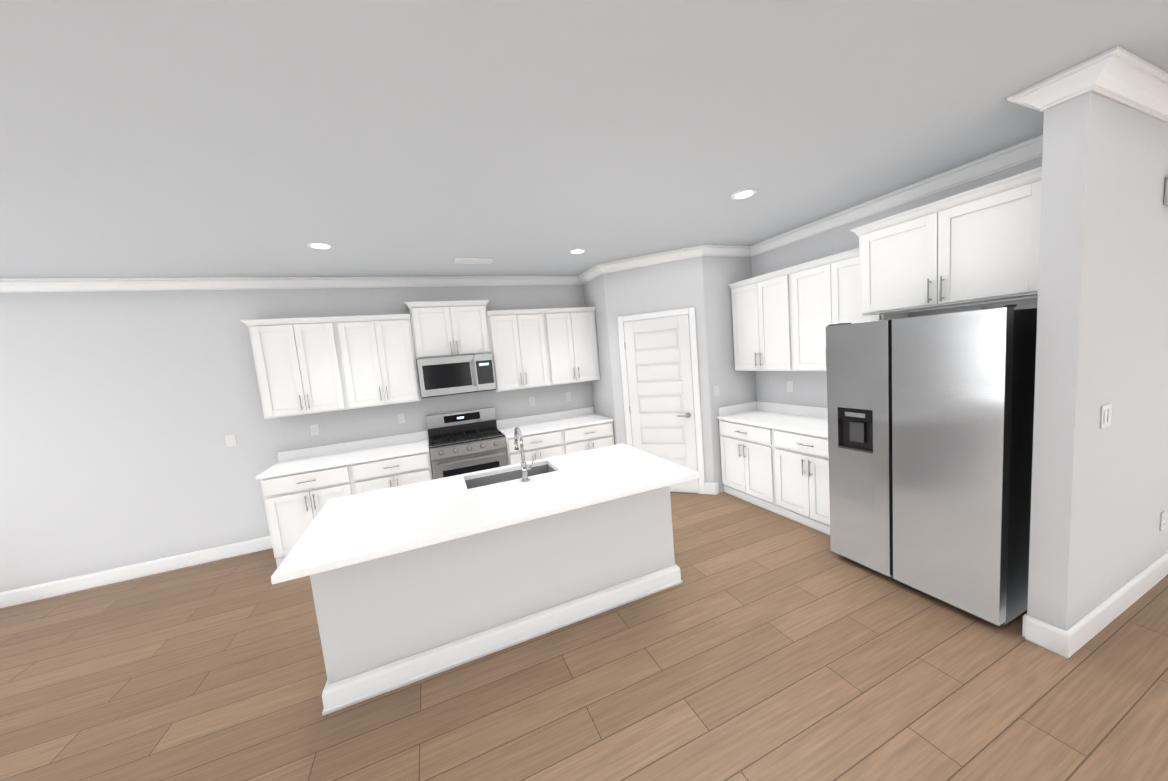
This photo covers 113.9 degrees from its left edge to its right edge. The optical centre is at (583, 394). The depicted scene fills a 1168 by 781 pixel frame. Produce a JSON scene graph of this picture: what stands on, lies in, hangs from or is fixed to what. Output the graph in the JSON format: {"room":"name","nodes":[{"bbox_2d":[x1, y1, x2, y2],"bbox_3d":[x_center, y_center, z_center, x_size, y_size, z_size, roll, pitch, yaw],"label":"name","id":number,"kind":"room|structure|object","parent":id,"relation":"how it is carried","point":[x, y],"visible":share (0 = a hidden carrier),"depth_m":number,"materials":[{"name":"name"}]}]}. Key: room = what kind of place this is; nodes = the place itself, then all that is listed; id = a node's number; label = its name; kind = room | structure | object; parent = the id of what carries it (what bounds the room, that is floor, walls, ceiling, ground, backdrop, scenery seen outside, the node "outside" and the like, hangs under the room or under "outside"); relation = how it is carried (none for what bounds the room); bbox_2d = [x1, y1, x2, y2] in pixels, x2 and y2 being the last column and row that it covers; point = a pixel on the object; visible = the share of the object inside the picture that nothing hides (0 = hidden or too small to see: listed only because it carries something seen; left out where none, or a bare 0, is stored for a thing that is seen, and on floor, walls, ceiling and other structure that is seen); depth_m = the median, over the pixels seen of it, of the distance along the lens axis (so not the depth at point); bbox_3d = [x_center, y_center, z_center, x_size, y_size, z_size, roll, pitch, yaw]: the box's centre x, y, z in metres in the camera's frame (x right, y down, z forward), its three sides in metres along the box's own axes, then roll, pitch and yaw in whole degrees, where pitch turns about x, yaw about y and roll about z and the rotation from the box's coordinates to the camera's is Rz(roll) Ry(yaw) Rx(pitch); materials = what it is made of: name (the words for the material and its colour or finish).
{"room":"kitchen","nodes":[
{"label":"kitchen","id":0,"kind":"room"},
{"bbox_2d":[0,492,1167,780],"bbox_3d":[1.557,1.536,1.127,13.120,0.080,9.444,-7,6,-22],"label":"floor","id":1,"kind":"structure","parent":0,"point":[760,644],"depth_m":1.99,"materials":[{"name":"brown wood"}]},
{"bbox_2d":[256,463,355,567],"bbox_3d":[-2.703,1.145,3.914,0.712,0.875,0.605,-7,6,-22],"label":"base cabinet","id":2,"kind":"object","parent":1,"relation":"on","point":[301,488],"depth_m":3.59,"materials":[{"name":"white wood"}]},
{"bbox_2d":[256,439,427,478],"bbox_3d":[-2.416,0.654,3.997,1.460,0.029,0.610,-7,6,-22],"label":"countertop","id":3,"kind":"structure","parent":2,"relation":"on","point":[421,444],"depth_m":3.92,"materials":[{"name":"white stone"}]},
{"bbox_2d":[352,439,432,493],"bbox_3d":[-2.040,1.059,4.181,0.728,0.875,0.605,-7,6,-22],"label":"base cabinet","id":4,"kind":"object","parent":1,"relation":"on","point":[368,475],"depth_m":3.87,"materials":[{"name":"white wood"}]},
{"bbox_2d":[426,407,507,479],"bbox_3d":[-1.330,0.815,4.419,0.800,1.185,0.657,-7,6,-22],"label":"range","id":5,"kind":"object","parent":1,"relation":"on","point":[466,441],"visible":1,"depth_m":4.26,"materials":[{"name":"silver metal"}]},
{"bbox_2d":[303,464,682,715],"bbox_3d":[-0.495,1.075,2.693,2.263,0.874,0.756,-7,6,-22],"label":"kitchen island","id":6,"kind":"object","parent":1,"relation":"on","point":[413,582],"depth_m":2.28,"materials":[{"name":"white"}]},
{"bbox_2d":[271,444,698,583],"bbox_3d":[-0.494,0.632,2.537,2.272,0.032,1.052,-7,6,-22],"label":"island countertop","id":7,"kind":"structure","parent":6,"relation":"on","point":[360,528],"depth_m":2.27,"materials":[{"name":"white stone"}]},
{"bbox_2d":[514,427,533,481],"bbox_3d":[-0.431,0.409,2.704,0.111,0.362,0.240,-7,6,-22],"label":"faucet","id":8,"kind":"object","parent":7,"relation":"on","point":[524,466],"visible":1,"depth_m":2.61,"materials":[{"name":"silver metal"}]},
{"bbox_2d":[505,427,567,464],"bbox_3d":[-0.645,0.877,4.744,0.677,0.875,0.605,-7,6,-22],"label":"base cabinet","id":9,"kind":"object","parent":1,"relation":"on","point":[552,434],"depth_m":4.44,"materials":[{"name":"white wood"}]},
{"bbox_2d":[497,415,607,438],"bbox_3d":[-0.370,0.388,4.822,1.358,0.029,0.610,-7,6,-22],"label":"countertop","id":10,"kind":"structure","parent":9,"relation":"on","point":[577,420],"depth_m":4.76,"materials":[{"name":"white stone"}]},
{"bbox_2d":[564,419,613,453],"bbox_3d":[-0.020,0.796,4.997,0.681,0.875,0.605,-7,6,-22],"label":"base cabinet","id":11,"kind":"object","parent":1,"relation":"on","point":[590,436],"depth_m":4.68,"materials":[{"name":"white wood"}]},
{"bbox_2d":[717,417,772,511],"bbox_3d":[1.985,0.703,4.162,0.605,0.875,0.743,-7,6,-22],"label":"base cabinet","id":12,"kind":"object","parent":1,"relation":"on","point":[747,476],"depth_m":4.02,"materials":[{"name":"white wood"}]},
{"bbox_2d":[769,425,829,535],"bbox_3d":[2.267,0.749,3.478,0.605,0.875,0.739,-7,6,-22],"label":"base cabinet","id":13,"kind":"object","parent":1,"relation":"on","point":[774,457],"depth_m":3.44,"materials":[{"name":"white wood"}]},
{"bbox_2d":[725,409,827,436],"bbox_3d":[2.084,0.277,3.774,0.610,0.029,1.482,-7,6,-22],"label":"countertop","id":14,"kind":"structure","parent":13,"relation":"on","point":[755,416],"depth_m":3.82,"materials":[{"name":"white stone"}]},
{"bbox_2d":[826,304,1036,625],"bbox_3d":[2.236,0.385,2.525,0.450,1.797,0.945,-7,6,-22],"label":"refrigerator","id":15,"kind":"object","parent":1,"relation":"on","point":[930,433],"visible":1,"depth_m":2.25,"materials":[{"name":"silver metal"}]},
{"bbox_2d":[0,91,1167,630],"bbox_3d":[1.431,0.116,0.981,13.020,2.785,9.344,-7,6,-22],"label":"wall","id":16,"kind":"structure","parent":0,"point":[122,413],"depth_m":3.41,"materials":[{"name":"grey paint"}]},
{"bbox_2d":[0,536,272,607],"bbox_3d":[-4.566,1.727,3.507,3.110,0.135,0.016,-7,6,-22],"label":"baseboard","id":17,"kind":"structure","parent":16,"relation":"attached to","point":[97,579],"depth_m":3.60,"materials":[{"name":"white wood"}]},
{"bbox_2d":[225,435,235,446],"bbox_3d":[-3.569,0.471,3.837,0.072,0.116,0.009,-7,6,-22],"label":"outlet","id":18,"kind":"object","parent":16,"relation":"attached to","point":[230,440],"depth_m":3.84,"materials":[{"name":"white plastic"}]},
{"bbox_2d":[244,317,347,418],"bbox_3d":[-2.866,-0.278,3.898,0.702,0.946,0.335,-7,6,-22],"label":"upper cabinet","id":19,"kind":"object","parent":16,"relation":"attached to","point":[310,365],"depth_m":3.74,"materials":[{"name":"white wood"}]},
{"bbox_2d":[310,424,319,434],"bbox_3d":[-2.907,0.385,4.105,0.072,0.116,0.008,-7,6,-22],"label":"outlet","id":20,"kind":"object","parent":16,"relation":"attached to","point":[314,428],"depth_m":4.10,"materials":[{"name":"white plastic"}]},
{"bbox_2d":[278,431,427,462],"bbox_3d":[-2.533,0.573,4.263,1.460,0.099,0.020,-7,6,-22],"label":"backsplash","id":21,"kind":"structure","parent":16,"relation":"attached to","point":[331,449],"depth_m":4.23,"materials":[{"name":"white stone"}]},
{"bbox_2d":[336,314,421,408],"bbox_3d":[-2.220,-0.363,4.159,0.702,0.946,0.335,-7,6,-22],"label":"upper cabinet","id":22,"kind":"object","parent":16,"relation":"attached to","point":[377,352],"depth_m":4.00,"materials":[{"name":"white wood"}]},
{"bbox_2d":[397,413,404,423],"bbox_3d":[-2.128,0.283,4.419,0.072,0.116,0.008,-7,6,-22],"label":"outlet","id":23,"kind":"object","parent":16,"relation":"attached to","point":[400,417],"depth_m":4.42,"materials":[{"name":"white plastic"}]},
{"bbox_2d":[404,300,490,358],"bbox_3d":[-1.538,-0.742,4.395,0.892,0.608,0.372,-7,6,-22],"label":"upper cabinet","id":24,"kind":"object","parent":16,"relation":"attached to","point":[448,328],"visible":1,"depth_m":4.25,"materials":[{"name":"white wood"}]},
{"bbox_2d":[417,353,495,397],"bbox_3d":[-1.477,-0.223,4.412,0.802,0.426,0.451,-7,6,-22],"label":"over-the-range microwave","id":25,"kind":"object","parent":24,"relation":"attached to","point":[446,376],"visible":1,"depth_m":4.24,"materials":[{"name":"silver metal"}]},
{"bbox_2d":[487,309,550,391],"bbox_3d":[-0.829,-0.544,4.721,0.683,0.946,0.335,-7,6,-22],"label":"upper cabinet","id":26,"kind":"object","parent":16,"relation":"attached to","point":[531,348],"depth_m":4.57,"materials":[{"name":"white wood"}]},
{"bbox_2d":[529,397,534,405],"bbox_3d":[-0.683,0.095,5.002,0.072,0.116,0.008,-7,6,-22],"label":"outlet","id":27,"kind":"object","parent":16,"relation":"attached to","point":[531,399],"depth_m":5.00,"materials":[{"name":"white plastic"}]},
{"bbox_2d":[496,407,595,426],"bbox_3d":[-0.488,0.306,5.088,1.358,0.099,0.020,-7,6,-22],"label":"backsplash","id":28,"kind":"structure","parent":16,"relation":"attached to","point":[589,410],"depth_m":5.06,"materials":[{"name":"white stone"}]},
{"bbox_2d":[565,392,570,400],"bbox_3d":[-0.215,0.034,5.192,0.072,0.116,0.008,-7,6,-22],"label":"outlet","id":29,"kind":"object","parent":16,"relation":"attached to","point":[568,396],"depth_m":5.19,"materials":[{"name":"white plastic"}]},
{"bbox_2d":[547,307,599,384],"bbox_3d":[-0.198,-0.626,4.976,0.688,0.946,0.335,-7,6,-22],"label":"upper cabinet","id":30,"kind":"object","parent":16,"relation":"attached to","point":[571,332],"depth_m":4.82,"materials":[{"name":"white wood"}]},
{"bbox_2d":[0,46,1167,292],"bbox_3d":[0.390,-1.362,3.083,12.720,0.100,4.192,-7,6,-22],"label":"crown molding","id":31,"kind":"structure","parent":16,"relation":"attached to","point":[1118,74],"depth_m":3.23,"materials":[{"name":"white wood"}]},
{"bbox_2d":[617,307,704,493],"bbox_3d":[0.910,0.120,4.501,0.898,2.152,0.019,-3,6,23],"label":"door frame","id":32,"kind":"structure","parent":16,"relation":"attached to","point":[694,360],"depth_m":4.39,"materials":[{"name":"white wood"}]},
{"bbox_2d":[624,315,698,492],"bbox_3d":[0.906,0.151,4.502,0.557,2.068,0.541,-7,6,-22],"label":"pantry door","id":33,"kind":"structure","parent":16,"relation":"in","point":[659,373],"depth_m":4.47,"materials":[{"name":"white paint"}]},
{"bbox_2d":[713,385,718,395],"bbox_3d":[1.501,-0.038,4.314,0.072,0.116,0.009,-7,6,-22],"label":"outlets","id":34,"kind":"object","parent":16,"relation":"attached to","point":[716,390],"visible":1,"depth_m":4.31,"materials":[{"name":"white plastic"}]},
{"bbox_2d":[717,401,756,416],"bbox_3d":[1.802,0.169,4.443,0.565,0.099,0.020,-7,6,-22],"label":"backsplash","id":35,"kind":"structure","parent":16,"relation":"attached to","point":[745,408],"depth_m":4.43,"materials":[{"name":"white stone"}]},
{"bbox_2d":[728,268,787,370],"bbox_3d":[1.986,-0.751,4.053,0.335,0.980,0.767,-7,6,-22],"label":"upper cabinet","id":36,"kind":"object","parent":16,"relation":"attached to","point":[783,318],"depth_m":3.96,"materials":[{"name":"white wood"}]},
{"bbox_2d":[787,381,792,391],"bbox_3d":[2.229,-0.083,4.115,0.009,0.116,0.072,-7,6,-22],"label":"outlet","id":37,"kind":"object","parent":16,"relation":"attached to","point":[789,386],"visible":1,"depth_m":4.11,"materials":[{"name":"white plastic"}]},
{"bbox_2d":[757,401,827,416],"bbox_3d":[2.350,0.179,3.877,0.020,0.099,1.482,-7,6,-22],"label":"backsplash","id":38,"kind":"structure","parent":16,"relation":"attached to","point":[806,411],"depth_m":4.08,"materials":[{"name":"white stone"}]},
{"bbox_2d":[788,248,908,370],"bbox_3d":[2.283,-0.703,3.333,0.335,0.980,0.793,-7,6,-22],"label":"upper cabinet","id":39,"kind":"object","parent":16,"relation":"attached to","point":[822,292],"depth_m":3.37,"materials":[{"name":"white wood"}]},
{"bbox_2d":[850,167,1041,315],"bbox_3d":[2.434,-0.894,2.464,0.658,0.625,0.979,-7,6,-22],"label":"upper cabinet","id":40,"kind":"object","parent":16,"relation":"attached to","point":[978,245],"visible":0.79,"depth_m":2.26,"materials":[{"name":"white wood"}]},
{"bbox_2d":[1100,403,1111,428],"bbox_3d":[2.671,0.111,1.943,0.115,0.116,0.010,-7,6,-22],"label":"light switch","id":41,"kind":"object","parent":16,"relation":"attached to","point":[1105,416],"depth_m":1.93,"materials":[{"name":"white plastic"}]},
{"bbox_2d":[1056,551,1167,657],"bbox_3d":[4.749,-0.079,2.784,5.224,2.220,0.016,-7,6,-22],"label":"baseboard","id":42,"kind":"structure","parent":16,"relation":"attached to","point":[1076,636],"depth_m":2.10,"materials":[{"name":"white wood"}]},
{"bbox_2d":[1159,511,1165,530],"bbox_3d":[3.641,0.797,2.389,0.072,0.116,0.009,-7,6,-22],"label":"outlet","id":43,"kind":"object","parent":16,"relation":"attached to","point":[1163,515],"depth_m":2.38,"materials":[{"name":"white plastic"}]},
{"bbox_2d":[1164,176,1167,204],"bbox_3d":[3.241,-1.114,2.078,0.170,0.150,0.044,-7,6,-22],"label":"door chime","id":44,"kind":"object","parent":16,"relation":"attached to","point":[1166,193],"visible":0.97,"depth_m":2.06,"materials":[{"name":"white plastic"}]},
{"bbox_2d":[0,0,1167,277],"bbox_3d":[1.305,-1.303,0.835,13.120,0.080,9.444,-7,6,-22],"label":"ceiling","id":45,"kind":"structure","parent":0,"point":[250,138],"depth_m":1.68,"materials":[{"name":"white paint"}]},
{"bbox_2d":[307,242,332,248],"bbox_3d":[-2.103,-1.182,3.031,0.176,0.007,0.176,-7,6,-22],"label":"recessed light","id":46,"kind":"object","parent":45,"relation":"in","point":[318,245],"visible":1,"depth_m":3.02,"materials":[{"name":"white plastic"}]},
{"bbox_2d":[454,257,492,262],"bbox_3d":[-1.115,-1.350,3.841,0.370,0.012,0.170,-7,6,-22],"label":"ceiling vent","id":47,"kind":"object","parent":45,"relation":"in","point":[471,260],"visible":1,"depth_m":3.82,"materials":[{"name":"white metal"}]},
{"bbox_2d":[569,249,585,253],"bbox_3d":[-0.067,-1.447,3.854,0.176,0.007,0.176,-7,6,-22],"label":"recessed light","id":48,"kind":"object","parent":45,"relation":"in","point":[575,251],"visible":1,"depth_m":3.84,"materials":[{"name":"white plastic"}]},
{"bbox_2d":[731,189,756,199],"bbox_3d":[1.153,-1.442,2.744,0.176,0.007,0.176,-7,6,-22],"label":"recessed light","id":49,"kind":"object","parent":45,"relation":"in","point":[743,194],"visible":1,"depth_m":2.73,"materials":[{"name":"white plastic"}]}
]}

